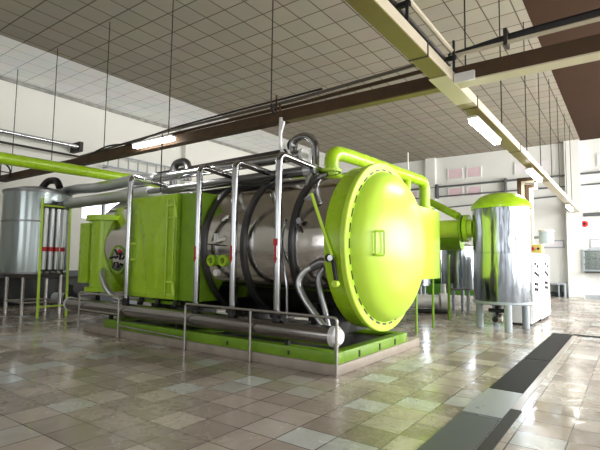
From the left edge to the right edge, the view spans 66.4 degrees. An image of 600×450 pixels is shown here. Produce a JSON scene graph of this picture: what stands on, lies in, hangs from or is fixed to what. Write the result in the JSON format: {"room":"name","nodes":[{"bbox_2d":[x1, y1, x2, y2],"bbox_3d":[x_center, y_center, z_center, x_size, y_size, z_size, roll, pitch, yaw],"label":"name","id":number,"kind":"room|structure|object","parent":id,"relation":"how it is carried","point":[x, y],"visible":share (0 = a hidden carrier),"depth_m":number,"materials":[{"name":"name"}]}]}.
{"room":"textile factory","nodes":[
{"label":"textile factory","id":0,"kind":"room"},
{"bbox_2d":[0,77,294,269],"bbox_3d":[-8.303,-0.971,19.274,0.300,8.000,33.900,-3,-6,36],"label":"wall","id":1,"kind":"structure","parent":0,"point":[74,121],"depth_m":18.15,"materials":[{"name":"white paint"}]},
{"bbox_2d":[0,270,77,276],"bbox_3d":[-8.210,2.437,18.906,0.030,1.150,33.300,-3,-6,36],"label":"baseboard","id":2,"kind":"structure","parent":1,"relation":"attached to","point":[71,272],"depth_m":17.96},
{"bbox_2d":[0,141,78,156],"bbox_3d":[-10.377,-2.848,15.311,0.080,0.138,8.201,-3,-6,36],"label":"pipe","id":3,"kind":"object","parent":1,"relation":"attached to","point":[3,142],"visible":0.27,"depth_m":16.56,"materials":[{"name":"grey metal"}]},
{"bbox_2d":[70,141,82,153],"bbox_3d":[-8.728,-3.024,17.939,0.680,0.370,0.150,-3,-6,36],"label":"bracket","id":4,"kind":"object","parent":1,"relation":"attached to","point":[80,149],"visible":0.79,"depth_m":17.79,"materials":[{"name":"grey metal"}]},
{"bbox_2d":[0,129,78,148],"bbox_3d":[-10.625,-3.244,14.906,0.150,0.206,7.201,-3,-6,36],"label":"pipe","id":5,"kind":"object","parent":4,"relation":"attached to","point":[3,131],"visible":0.87,"depth_m":16.48,"materials":[{"name":"silver metal"}]},
{"bbox_2d":[81,203,117,218],"bbox_3d":[-8.211,-0.612,19.362,0.120,0.900,2.200,-3,-6,36],"label":"window","id":6,"kind":"structure","parent":1,"relation":"in","point":[91,210],"depth_m":18.96,"materials":[{"name":"white glass"}]},
{"bbox_2d":[103,157,183,180],"bbox_3d":[-6.959,-2.514,20.481,0.585,0.570,4.200,-3,-6,36],"label":"cable tray","id":7,"kind":"object","parent":1,"relation":"attached to","point":[107,165],"visible":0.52,"depth_m":19.90,"materials":[{"name":"grey paint"}]},
{"bbox_2d":[0,76,299,166],"bbox_3d":[-8.113,-4.885,19.484,0.050,0.120,33.300,-3,-6,36],"label":"trim","id":8,"kind":"structure","parent":1,"relation":"attached to","point":[1,77],"depth_m":19.15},
{"bbox_2d":[181,143,196,183],"bbox_3d":[-5.545,-0.674,22.574,0.300,8.000,0.700,-3,-6,36],"label":"trim","id":9,"kind":"structure","parent":1,"relation":"attached to","point":[189,151],"depth_m":22.68,"materials":[{"name":"white paint"}]},
{"bbox_2d":[0,293,599,449],"bbox_3d":[1.827,2.655,11.623,25.400,0.200,33.900,-3,-6,36],"label":"floor","id":10,"kind":"structure","parent":0,"point":[63,387],"depth_m":5.65,"materials":[{"name":"tile"}]},
{"bbox_2d":[0,177,72,315],"bbox_3d":[-7.771,0.571,13.493,1.820,4.014,1.820,-3,-6,36],"label":"storage tank","id":11,"kind":"object","parent":10,"relation":"on","point":[21,206],"visible":0.88,"depth_m":12.74,"materials":[{"name":"metal"}]},
{"bbox_2d":[57,132,318,194],"bbox_3d":[-3.594,-1.273,11.668,9.535,0.906,0.921,-2,-6,34],"label":"insulated pipe","id":12,"kind":"object","parent":11,"relation":"attached to","point":[188,172],"visible":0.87,"depth_m":10.71,"materials":[{"name":"silver metal"}]},
{"bbox_2d":[155,149,288,173],"bbox_3d":[-2.039,-1.494,11.137,4.801,0.158,0.100,-3,-6,36],"label":"pipe","id":13,"kind":"object","parent":12,"relation":"attached to","point":[275,151],"visible":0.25,"depth_m":10.66,"materials":[{"name":"grey metal"}]},
{"bbox_2d":[0,276,95,306],"bbox_3d":[-9.474,2.308,16.242,0.740,0.947,5.540,-3,-6,36],"label":"wall","id":14,"kind":"structure","parent":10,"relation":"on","point":[14,288],"depth_m":15.93,"materials":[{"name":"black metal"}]},
{"bbox_2d":[36,198,71,318],"bbox_3d":[-6.790,0.903,12.693,0.067,3.248,0.870,-3,-6,36],"label":"frame","id":15,"kind":"object","parent":10,"relation":"on","point":[42,199],"visible":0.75,"depth_m":12.46,"materials":[{"name":"paint"}]},
{"bbox_2d":[51,284,76,306],"bbox_3d":[-7.853,2.345,15.265,0.770,0.743,0.440,-1,-5,19],"label":"pump","id":16,"kind":"object","parent":10,"relation":"on","point":[71,293],"visible":0.47,"depth_m":15.16,"materials":[{"name":"grey paint"}]},
{"bbox_2d":[68,284,72,291],"bbox_3d":[-7.590,2.145,15.193,0.140,0.350,0.140,-3,-6,36],"label":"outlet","id":17,"kind":"object","parent":16,"relation":"attached to","point":[70,289],"depth_m":15.15,"materials":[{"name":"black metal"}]},
{"bbox_2d":[77,292,99,300],"bbox_3d":[-6.893,2.343,15.093,0.770,0.743,0.440,4,-5,-33],"label":"pump","id":18,"kind":"object","parent":10,"relation":"on","point":[83,296],"visible":0.23,"depth_m":14.96,"materials":[{"name":"silver metal"}]},
{"bbox_2d":[100,292,136,304],"bbox_3d":[-5.775,1.699,14.653,0.800,1.997,0.830,-3,-6,36],"label":"tall cabinet","id":19,"kind":"object","parent":10,"relation":"on","point":[102,298],"visible":0.02,"depth_m":14.35,"materials":[{"name":"grey metal"}]},
{"bbox_2d":[101,185,146,214],"bbox_3d":[-6.080,0.758,15.538,3.300,4.007,0.119,-4,-6,45],"label":"pipe","id":20,"kind":"object","parent":10,"relation":"on","point":[139,186],"visible":0.04,"depth_m":16.70,"materials":[{"name":"grey metal"}]},
{"bbox_2d":[77,291,182,338],"bbox_3d":[-3.534,1.861,9.286,3.590,0.876,0.042,-3,-6,36],"label":"handrail","id":21,"kind":"object","parent":10,"relation":"on","point":[80,292],"visible":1,"depth_m":9.46,"materials":[{"name":"metal"}]},
{"bbox_2d":[63,152,343,346],"bbox_3d":[-2.086,0.540,9.350,7.540,3.259,1.568,-3,-6,36],"label":"steam manifold","id":22,"kind":"object","parent":10,"relation":"on","point":[275,328],"visible":0.81,"depth_m":7.90,"materials":[{"name":"silver metal"}]},
{"bbox_2d":[83,322,418,376],"bbox_3d":[-1.260,2.279,9.583,6.600,0.150,3.100,-3,-6,36],"label":"concrete plinth","id":23,"kind":"object","parent":10,"relation":"on","point":[276,360],"visible":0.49,"depth_m":7.62,"materials":[{"name":"beige concrete"}]},
{"bbox_2d":[78,146,439,364],"bbox_3d":[-0.638,0.371,11.052,8.135,4.197,5.832,-3,-6,36],"label":"vessel","id":24,"kind":"object","parent":10,"relation":"on","point":[358,246],"visible":0.95,"depth_m":7.97,"materials":[{"name":"paint"}]},
{"bbox_2d":[160,134,162,192],"bbox_3d":[-2.915,-1.297,9.650,0.022,1.250,0.026,-3,-6,36],"label":"rod","id":25,"kind":"object","parent":24,"relation":"attached to","point":[162,134],"visible":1,"depth_m":9.64,"materials":[{"name":"grey metal"}]},
{"bbox_2d":[58,164,318,208],"bbox_3d":[-3.586,-0.761,10.928,9.483,0.358,0.300,-3,-6,35],"label":"insulated pipe","id":26,"kind":"object","parent":24,"relation":"on","point":[117,196],"visible":0.62,"depth_m":10.51,"materials":[{"name":"silver metal"}]},
{"bbox_2d":[36,203,68,273],"bbox_3d":[-6.977,0.392,12.953,0.330,1.950,0.730,-3,-6,36],"label":"tube rack","id":27,"kind":"object","parent":26,"relation":"attached to","point":[64,210],"visible":0.93,"depth_m":12.85,"materials":[{"name":"silver metal"}]},
{"bbox_2d":[173,174,287,193],"bbox_3d":[-1.793,-0.744,9.564,4.029,0.209,0.216,-3,-6,41],"label":"cable bundle","id":28,"kind":"object","parent":24,"relation":"attached to","point":[241,184],"visible":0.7,"depth_m":9.04,"materials":[{"name":"black rubber"}]},
{"bbox_2d":[183,303,337,377],"bbox_3d":[-0.753,1.758,7.331,3.210,0.837,0.120,-3,-6,36],"label":"handrail","id":29,"kind":"object","parent":10,"relation":"on","point":[335,344],"visible":1,"depth_m":7.26,"materials":[{"name":"metal"}]},
{"bbox_2d":[419,279,430,293],"bbox_3d":[4.348,1.877,17.230,1.140,2.297,1.140,-3,-6,36],"label":"tank","id":30,"kind":"object","parent":10,"relation":"on","point":[426,282],"visible":0.04,"depth_m":16.75,"materials":[{"name":"metal"}]},
{"bbox_2d":[417,284,447,313],"bbox_3d":[4.268,2.360,14.796,0.962,0.929,0.550,0,-5,7],"label":"pump","id":31,"kind":"object","parent":10,"relation":"on","point":[423,300],"visible":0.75,"depth_m":14.62,"materials":[{"name":"silver metal"}]},
{"bbox_2d":[440,284,445,293],"bbox_3d":[4.612,2.116,14.773,0.175,0.438,0.175,-3,-6,36],"label":"outlet","id":32,"kind":"object","parent":31,"relation":"attached to","point":[442,286],"depth_m":14.71,"materials":[{"name":"metal"}]},
{"bbox_2d":[440,237,464,319],"bbox_3d":[3.352,1.519,13.899,3.100,2.457,0.480,-3,-6,36],"label":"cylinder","id":33,"kind":"object","parent":10,"relation":"on","point":[455,243],"visible":0.31,"depth_m":13.13,"materials":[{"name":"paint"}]},
{"bbox_2d":[418,260,492,305],"bbox_3d":[5.919,2.365,19.640,5.500,1.747,1.800,-3,-6,36],"label":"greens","id":34,"kind":"object","parent":10,"relation":"on","point":[437,282],"visible":0.07,"depth_m":18.81,"materials":[{"name":"green paint"}]},
{"bbox_2d":[441,243,473,312],"bbox_3d":[5.288,1.737,15.325,1.160,2.297,1.160,-3,-6,36],"label":"tank","id":35,"kind":"object","parent":10,"relation":"on","point":[461,261],"visible":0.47,"depth_m":14.86,"materials":[{"name":"metal"}]},
{"bbox_2d":[417,412,499,449],"bbox_3d":[1.320,1.937,4.034,0.390,0.012,1.940,-3,-6,36],"label":"drain cover","id":36,"kind":"object","parent":10,"relation":"on","point":[465,431],"visible":1,"depth_m":4.30,"materials":[{"name":"grey metal"}]},
{"bbox_2d":[462,388,522,418],"bbox_3d":[2.251,2.049,5.312,0.400,0.014,1.130,-3,-6,36],"label":"drain cover","id":37,"kind":"object","parent":10,"relation":"on","point":[493,403],"visible":1,"depth_m":5.23,"materials":[{"name":"grey metal"}]},
{"bbox_2d":[476,409,521,449],"bbox_3d":[1.613,1.938,3.982,0.115,0.008,2.600,-3,-6,36],"label":"trim","id":38,"kind":"structure","parent":10,"relation":"on","point":[491,441],"depth_m":4.38,"materials":[{"name":"black metal"}]},
{"bbox_2d":[471,192,534,332],"bbox_3d":[5.095,0.874,11.581,1.420,3.417,1.420,-3,-6,36],"label":"tank","id":39,"kind":"object","parent":10,"relation":"on","point":[501,221],"visible":1,"depth_m":11.05,"materials":[{"name":"metal"}]},
{"bbox_2d":[440,215,472,241],"bbox_3d":[3.231,0.143,12.995,3.260,0.716,0.720,-3,-6,36],"label":"duct","id":40,"kind":"object","parent":39,"relation":"attached to","point":[462,228],"visible":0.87,"depth_m":12.07,"materials":[{"name":"metal"}]},
{"bbox_2d":[430,198,460,219],"bbox_3d":[3.849,-0.492,12.783,0.312,0.783,1.428,3,-5,-28],"label":"pipe","id":41,"kind":"object","parent":40,"relation":"on","point":[452,213],"visible":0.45,"depth_m":12.46,"materials":[{"name":"metal"}]},
{"bbox_2d":[489,359,549,392],"bbox_3d":[3.271,2.175,6.722,0.400,0.012,2.280,-3,-6,36],"label":"drain grate","id":42,"kind":"object","parent":10,"relation":"on","point":[523,374],"visible":1,"depth_m":6.51,"materials":[{"name":"black metal"}]},
{"bbox_2d":[512,253,540,325],"bbox_3d":[6.149,1.730,12.599,0.700,1.897,1.200,-3,-6,36],"label":"tall cabinet","id":43,"kind":"object","parent":10,"relation":"on","point":[535,310],"visible":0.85,"depth_m":12.18,"materials":[{"name":"white metal"}]},
{"bbox_2d":[532,244,543,252],"bbox_3d":[6.158,0.628,12.115,0.440,0.217,0.370,-3,-6,36],"label":"switch box","id":44,"kind":"object","parent":43,"relation":"on","point":[537,248],"visible":0.66,"depth_m":11.95,"materials":[{"name":"yellow plastic"}]},
{"bbox_2d":[531,220,533,244],"bbox_3d":[6.125,0.166,12.291,0.220,0.722,0.150,-3,-6,36],"label":"pipe","id":45,"kind":"object","parent":44,"relation":"on","point":[532,232],"visible":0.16,"depth_m":12.23,"materials":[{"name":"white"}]},
{"bbox_2d":[534,230,553,244],"bbox_3d":[6.588,0.450,12.518,0.620,0.647,0.380,-3,-6,36],"label":"canister","id":46,"kind":"object","parent":43,"relation":"on","point":[546,237],"visible":0.74,"depth_m":12.32,"materials":[{"name":"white plastic"}]},
{"bbox_2d":[511,336,576,409],"bbox_3d":[4.295,2.270,7.718,0.090,0.006,6.580,-3,-6,36],"label":"trim","id":47,"kind":"structure","parent":10,"relation":"on","point":[522,400],"depth_m":6.42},
{"bbox_2d":[538,254,550,320],"bbox_3d":[7.035,1.833,13.755,0.700,1.897,1.480,-3,-6,36],"label":"tall cabinet","id":48,"kind":"object","parent":10,"relation":"on","point":[543,259],"visible":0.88,"depth_m":13.32,"materials":[{"name":"white metal"}]},
{"bbox_2d":[517,177,536,197],"bbox_3d":[6.886,-0.292,13.853,0.540,2.347,0.200,-3,-6,36],"label":"duct","id":49,"kind":"object","parent":48,"relation":"on","point":[521,182],"visible":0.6,"depth_m":13.91,"materials":[{"name":"brown metal"}]},
{"bbox_2d":[525,180,537,253],"bbox_3d":[6.972,-0.296,13.792,0.330,2.347,0.200,-3,-6,36],"label":"duct","id":50,"kind":"object","parent":48,"relation":"on","point":[529,188],"visible":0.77,"depth_m":13.77,"materials":[{"name":"white metal"}]},
{"bbox_2d":[524,333,572,361],"bbox_3d":[5.031,2.391,9.154,0.400,0.012,3.580,-3,-6,36],"label":"drain grate","id":51,"kind":"object","parent":10,"relation":"on","point":[547,350],"visible":1,"depth_m":8.80,"materials":[{"name":"grey metal"}]},
{"bbox_2d":[550,283,566,296],"bbox_3d":[13.020,3.302,23.452,1.000,0.657,0.800,-3,-6,36],"label":"bench","id":52,"kind":"object","parent":10,"relation":"on","point":[559,292],"visible":0.58,"depth_m":23.08,"materials":[{"name":"grey paint"}]},
{"bbox_2d":[573,334,599,337],"bbox_3d":[8.132,2.428,9.134,4.650,0.010,0.220,-3,-6,36],"label":"trim","id":53,"kind":"structure","parent":10,"relation":"on","point":[573,334],"depth_m":10.28,"materials":[{"name":"grey metal"}]},
{"bbox_2d":[0,0,599,169],"bbox_3d":[1.927,-5.519,12.275,25.400,0.200,33.900,-3,-6,36],"label":"ceiling","id":54,"kind":"structure","parent":0,"point":[221,49],"depth_m":15.09,"materials":[{"name":"tile"}]},
{"bbox_2d":[11,69,17,172],"bbox_3d":[-9.618,-3.523,15.465,0.022,3.550,0.026,-3,-6,36],"label":"rod","id":55,"kind":"object","parent":54,"relation":"hanging from","point":[17,69],"visible":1,"depth_m":15.46,"materials":[{"name":"grey metal"}]},
{"bbox_2d":[51,49,57,159],"bbox_3d":[-7.428,-3.622,13.889,0.022,3.550,0.026,-3,-6,36],"label":"rod","id":56,"kind":"object","parent":54,"relation":"hanging from","point":[57,49],"visible":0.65,"depth_m":13.88,"materials":[{"name":"grey metal"}]},
{"bbox_2d":[103,21,109,150],"bbox_3d":[-5.157,-3.725,12.255,0.022,3.550,0.026,-3,-6,36],"label":"rod","id":57,"kind":"object","parent":54,"relation":"hanging from","point":[109,21],"visible":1,"depth_m":12.24,"materials":[{"name":"grey metal"}]},
{"bbox_2d":[168,0,173,133],"bbox_3d":[-3.008,-3.822,10.708,0.022,3.550,0.026,-3,-6,36],"label":"rod","id":58,"kind":"object","parent":54,"relation":"hanging from","point":[173,0],"visible":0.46,"depth_m":10.69,"materials":[{"name":"grey metal"}]},
{"bbox_2d":[270,0,273,111],"bbox_3d":[-0.534,-3.934,8.928,0.022,3.550,0.026,-3,-6,36],"label":"rod","id":59,"kind":"object","parent":54,"relation":"hanging from","point":[272,0],"visible":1,"depth_m":8.87,"materials":[{"name":"grey metal"}]},
{"bbox_2d":[0,77,440,181],"bbox_3d":[-4.170,-1.968,11.513,15.500,0.353,0.313,-3,-6,36],"label":"crossbeam","id":60,"kind":"object","parent":59,"relation":"hanging from","point":[423,86],"visible":0.98,"depth_m":8.78,"materials":[{"name":"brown metal"}]},
{"bbox_2d":[0,152,158,187],"bbox_3d":[-6.118,-1.363,12.391,0.298,0.578,6.278,-3,-6,37],"label":"pipe","id":61,"kind":"object","parent":60,"relation":"hanging from","point":[10,159],"visible":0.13,"depth_m":11.96,"materials":[{"name":"metal"}]},
{"bbox_2d":[0,164,10,180],"bbox_3d":[-9.909,-1.588,15.122,0.598,1.030,0.397,2,-5,-21],"label":"valve","id":62,"kind":"object","parent":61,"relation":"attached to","point":[9,172],"visible":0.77,"depth_m":15.27,"materials":[{"name":"black metal"}]},
{"bbox_2d":[132,134,175,148],"bbox_3d":[-3.425,-1.923,10.693,1.450,0.150,0.170,-3,-6,36],"label":"lamp","id":63,"kind":"object","parent":60,"relation":"attached to","point":[166,138],"visible":1,"depth_m":10.60,"materials":[{"name":"white paint"}]},
{"bbox_2d":[79,64,422,156],"bbox_3d":[-2.064,-2.251,10.037,10.302,0.367,0.265,-3,-6,36],"label":"bundle","id":64,"kind":"object","parent":60,"relation":"attached to","point":[190,124],"visible":0.91,"depth_m":8.84,"materials":[{"name":"grey metal"}]},
{"bbox_2d":[279,117,298,165],"bbox_3d":[-0.051,-1.510,8.529,0.740,1.040,0.329,-3,-6,36],"label":"strap","id":65,"kind":"object","parent":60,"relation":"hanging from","point":[281,122],"visible":0.7,"depth_m":8.59,"materials":[{"name":"silver metal"}]},
{"bbox_2d":[464,0,465,64],"bbox_3d":[2.738,-3.981,7.653,0.022,3.580,0.026,-3,-6,36],"label":"rod","id":66,"kind":"object","parent":54,"relation":"hanging from","point":[464,0],"visible":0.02,"depth_m":7.58,"materials":[{"name":"grey metal"}]},
{"bbox_2d":[345,0,579,212],"bbox_3d":[6.530,-1.649,12.870,0.270,0.208,26.200,-3,-6,36],"label":"ceiling beam","id":67,"kind":"structure","parent":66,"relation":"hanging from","point":[382,15],"depth_m":6.33,"materials":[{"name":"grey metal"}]},
{"bbox_2d":[388,0,456,72],"bbox_3d":[0.449,-2.706,4.494,0.320,0.480,6.400,-3,-6,36],"label":"bundle","id":68,"kind":"object","parent":67,"relation":"attached to","point":[405,4],"visible":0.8,"depth_m":6.06,"materials":[{"name":"grey metal"}]},
{"bbox_2d":[467,114,500,144],"bbox_3d":[3.478,-1.810,8.596,0.170,0.240,1.800,-3,-6,36],"label":"lamp","id":69,"kind":"object","parent":67,"relation":"attached to","point":[475,121],"visible":1,"depth_m":8.33,"materials":[{"name":"white paint"}]},
{"bbox_2d":[454,34,599,88],"bbox_3d":[5.998,-2.363,4.235,9.000,0.250,0.320,-3,-6,36],"label":"crossbeam","id":70,"kind":"object","parent":67,"relation":"attached to","point":[585,49],"visible":1,"depth_m":6.22,"materials":[{"name":"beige metal"}]},
{"bbox_2d":[448,8,599,56],"bbox_3d":[5.942,-2.778,4.324,9.104,0.250,0.180,-3,-6,36],"label":"bundle","id":71,"kind":"object","parent":70,"relation":"on","point":[507,38],"visible":0.93,"depth_m":6.26,"materials":[{"name":"black metal"}]},
{"bbox_2d":[525,167,542,181],"bbox_3d":[6.607,-1.442,12.920,0.170,0.210,1.800,-3,-6,36],"label":"lamp","id":72,"kind":"object","parent":67,"relation":"attached to","point":[530,171],"visible":1,"depth_m":12.63,"materials":[{"name":"white paint"}]},
{"bbox_2d":[565,203,573,210],"bbox_3d":[11.870,-0.798,20.192,0.170,0.210,1.800,-3,-6,36],"label":"lamp","id":73,"kind":"object","parent":67,"relation":"attached to","point":[568,206],"visible":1,"depth_m":19.79,"materials":[{"name":"white paint"}]},
{"bbox_2d":[583,212,599,216],"bbox_3d":[17.806,-0.684,20.589,8.701,0.206,0.180,-3,-6,36],"label":"pipe","id":74,"kind":"object","parent":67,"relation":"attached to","point":[596,213],"visible":1,"depth_m":22.86,"materials":[{"name":"grey metal"}]},
{"bbox_2d":[498,0,501,123],"bbox_3d":[4.241,-3.797,9.729,0.022,3.580,0.026,-3,-6,36],"label":"rod","id":75,"kind":"object","parent":54,"relation":"hanging from","point":[498,0],"visible":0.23,"depth_m":9.70,"materials":[{"name":"grey metal"}]},
{"bbox_2d":[523,22,526,150],"bbox_3d":[5.896,-3.595,12.016,0.022,3.580,0.026,-3,-6,36],"label":"rod","id":76,"kind":"object","parent":54,"relation":"hanging from","point":[523,22],"visible":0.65,"depth_m":11.97,"materials":[{"name":"grey metal"}]},
{"bbox_2d":[538,73,540,165],"bbox_3d":[7.212,-3.434,13.834,0.022,3.580,0.026,-3,-6,36],"label":"rod","id":77,"kind":"object","parent":54,"relation":"hanging from","point":[538,73],"visible":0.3,"depth_m":13.80,"materials":[{"name":"grey metal"}]},
{"bbox_2d":[548,79,551,176],"bbox_3d":[8.586,-3.265,15.733,0.022,3.580,0.026,-3,-6,36],"label":"rod","id":78,"kind":"object","parent":54,"relation":"hanging from","point":[548,79],"visible":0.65,"depth_m":15.72,"materials":[{"name":"grey metal"}]},
{"bbox_2d":[556,97,559,186],"bbox_3d":[9.814,-3.115,17.430,0.022,3.580,0.026,-3,-6,36],"label":"rod","id":79,"kind":"object","parent":54,"relation":"hanging from","point":[556,97],"visible":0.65,"depth_m":17.41,"materials":[{"name":"grey metal"}]},
{"bbox_2d":[564,118,566,193],"bbox_3d":[11.159,-2.950,19.289,0.022,3.580,0.026,-3,-6,36],"label":"rod","id":80,"kind":"object","parent":54,"relation":"hanging from","point":[564,118],"visible":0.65,"depth_m":19.27,"materials":[{"name":"grey metal"}]},
{"bbox_2d":[569,125,571,197],"bbox_3d":[12.328,-2.807,20.905,0.022,3.580,0.026,-3,-6,36],"label":"rod","id":81,"kind":"object","parent":54,"relation":"hanging from","point":[569,125],"visible":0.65,"depth_m":20.90,"materials":[{"name":"grey metal"}]},
{"bbox_2d":[342,138,599,294],"bbox_3d":[11.701,-0.229,25.524,25.400,8.000,0.300,-3,-6,36],"label":"wall","id":82,"kind":"structure","parent":0,"point":[549,213],"depth_m":24.43,"materials":[{"name":"white paint"}]},
{"bbox_2d":[411,191,417,199],"bbox_3d":[6.994,-1.827,28.849,0.800,0.600,0.060,-3,-6,36],"label":"window","id":83,"kind":"structure","parent":82,"relation":"in","point":[415,193],"depth_m":28.68,"materials":[{"name":"glass"}]},
{"bbox_2d":[425,158,436,210],"bbox_3d":[7.971,-0.087,27.870,0.600,8.000,0.250,-3,-6,36],"label":"trim","id":84,"kind":"structure","parent":82,"relation":"attached to","point":[430,163],"depth_m":27.95,"materials":[{"name":"white paint"}]},
{"bbox_2d":[435,184,438,198],"bbox_3d":[8.300,-2.025,27.747,0.120,0.850,0.300,-3,-6,36],"label":"bracket","id":85,"kind":"object","parent":82,"relation":"attached to","point":[436,185],"visible":1,"depth_m":27.64,"materials":[{"name":"grey metal"}]},
{"bbox_2d":[410,171,599,190],"bbox_3d":[13.389,-2.557,24.075,19.801,0.257,0.110,-3,-6,36],"label":"pipe","id":86,"kind":"object","parent":85,"relation":"attached to","point":[595,172],"visible":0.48,"depth_m":25.91,"materials":[{"name":"grey metal"}]},
{"bbox_2d":[415,183,599,198],"bbox_3d":[13.382,-1.978,24.029,19.801,0.228,0.080,-3,-6,36],"label":"pipe","id":87,"kind":"object","parent":85,"relation":"attached to","point":[592,183],"visible":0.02,"depth_m":25.75,"materials":[{"name":"grey metal"}]},
{"bbox_2d":[447,168,462,179],"bbox_3d":[9.238,-3.049,27.333,0.900,0.650,0.060,-3,-6,36],"label":"window","id":88,"kind":"structure","parent":82,"relation":"in","point":[455,173],"depth_m":27.33,"materials":[{"name":"white paint"}]},
{"bbox_2d":[448,187,462,197],"bbox_3d":[9.224,-1.928,27.244,0.900,0.600,0.060,-3,-6,36],"label":"window","id":89,"kind":"structure","parent":82,"relation":"in","point":[457,190],"depth_m":27.23,"materials":[{"name":"glass"}]},
{"bbox_2d":[466,166,481,177],"bbox_3d":[10.110,-3.089,26.705,0.850,0.650,0.060,-3,-6,36],"label":"window","id":90,"kind":"structure","parent":82,"relation":"in","point":[474,171],"depth_m":26.70,"materials":[{"name":"white paint"}]},
{"bbox_2d":[466,185,481,196],"bbox_3d":[10.096,-1.968,26.616,0.850,0.600,0.060,-3,-6,36],"label":"window","id":91,"kind":"structure","parent":82,"relation":"in","point":[469,189],"depth_m":26.59,"materials":[{"name":"glass"}]},
{"bbox_2d":[449,196,556,207],"bbox_3d":[11.062,-1.271,25.645,7.303,0.388,0.070,-3,-6,36],"label":"pipe","id":92,"kind":"object","parent":82,"relation":"attached to","point":[548,196],"visible":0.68,"depth_m":25.50,"materials":[{"name":"grey metal"}]},
{"bbox_2d":[504,178,506,191],"bbox_3d":[11.423,-2.166,25.500,0.120,0.850,0.300,-3,-6,36],"label":"bracket","id":93,"kind":"object","parent":82,"relation":"attached to","point":[505,179],"visible":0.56,"depth_m":25.39,"materials":[{"name":"grey metal"}]},
{"bbox_2d":[514,159,553,174],"bbox_3d":[12.664,-3.155,24.863,1.950,0.650,0.060,-3,-6,36],"label":"window","id":94,"kind":"structure","parent":82,"relation":"in","point":[519,168],"depth_m":24.70,"materials":[{"name":"white paint"}]},
{"bbox_2d":[542,240,564,247],"bbox_3d":[13.262,1.002,24.062,1.050,0.410,0.060,-3,-6,36],"label":"window","id":95,"kind":"structure","parent":82,"relation":"in","point":[557,243],"depth_m":23.95,"materials":[{"name":"grey paint"}]},
{"bbox_2d":[564,139,584,296],"bbox_3d":[14.013,-0.366,23.460,0.670,8.000,0.350,-3,-6,36],"label":"pillar","id":96,"kind":"structure","parent":82,"relation":"attached to","point":[576,285],"depth_m":23.29,"materials":[{"name":"white paint"}]},
{"bbox_2d":[550,293,599,297],"bbox_3d":[11.556,3.686,25.077,24.800,0.120,0.030,-3,-6,36],"label":"baseboard","id":97,"kind":"structure","parent":82,"relation":"attached to","point":[553,294],"depth_m":23.04,"materials":[{"name":"grey paint"}]},
{"bbox_2d":[582,221,587,226],"bbox_3d":[14.406,-0.057,23.242,0.320,0.320,0.160,-3,-6,36],"label":"bell","id":98,"kind":"object","parent":82,"relation":"attached to","point":[584,223],"visible":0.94,"depth_m":23.21,"materials":[{"name":"red paint"}]},
{"bbox_2d":[582,249,599,272],"bbox_3d":[15.266,1.751,22.131,2.800,1.160,0.670,-3,-6,36],"label":"wall rack","id":99,"kind":"object","parent":82,"relation":"attached to","point":[590,258],"visible":0.99,"depth_m":22.89,"materials":[{"name":"grey metal"}]},
{"bbox_2d":[590,239,599,248],"bbox_3d":[15.055,0.921,22.772,1.130,0.490,0.060,-3,-6,36],"label":"window","id":100,"kind":"structure","parent":82,"relation":"in","point":[594,243],"depth_m":22.96,"materials":[{"name":"grey paint"}]},
{"bbox_2d":[597,154,599,166],"bbox_3d":[15.747,-3.294,22.645,1.850,0.650,0.060,-3,-6,36],"label":"window","id":101,"kind":"structure","parent":82,"relation":"in","point":[598,155],"depth_m":23.13,"materials":[{"name":"white paint"}]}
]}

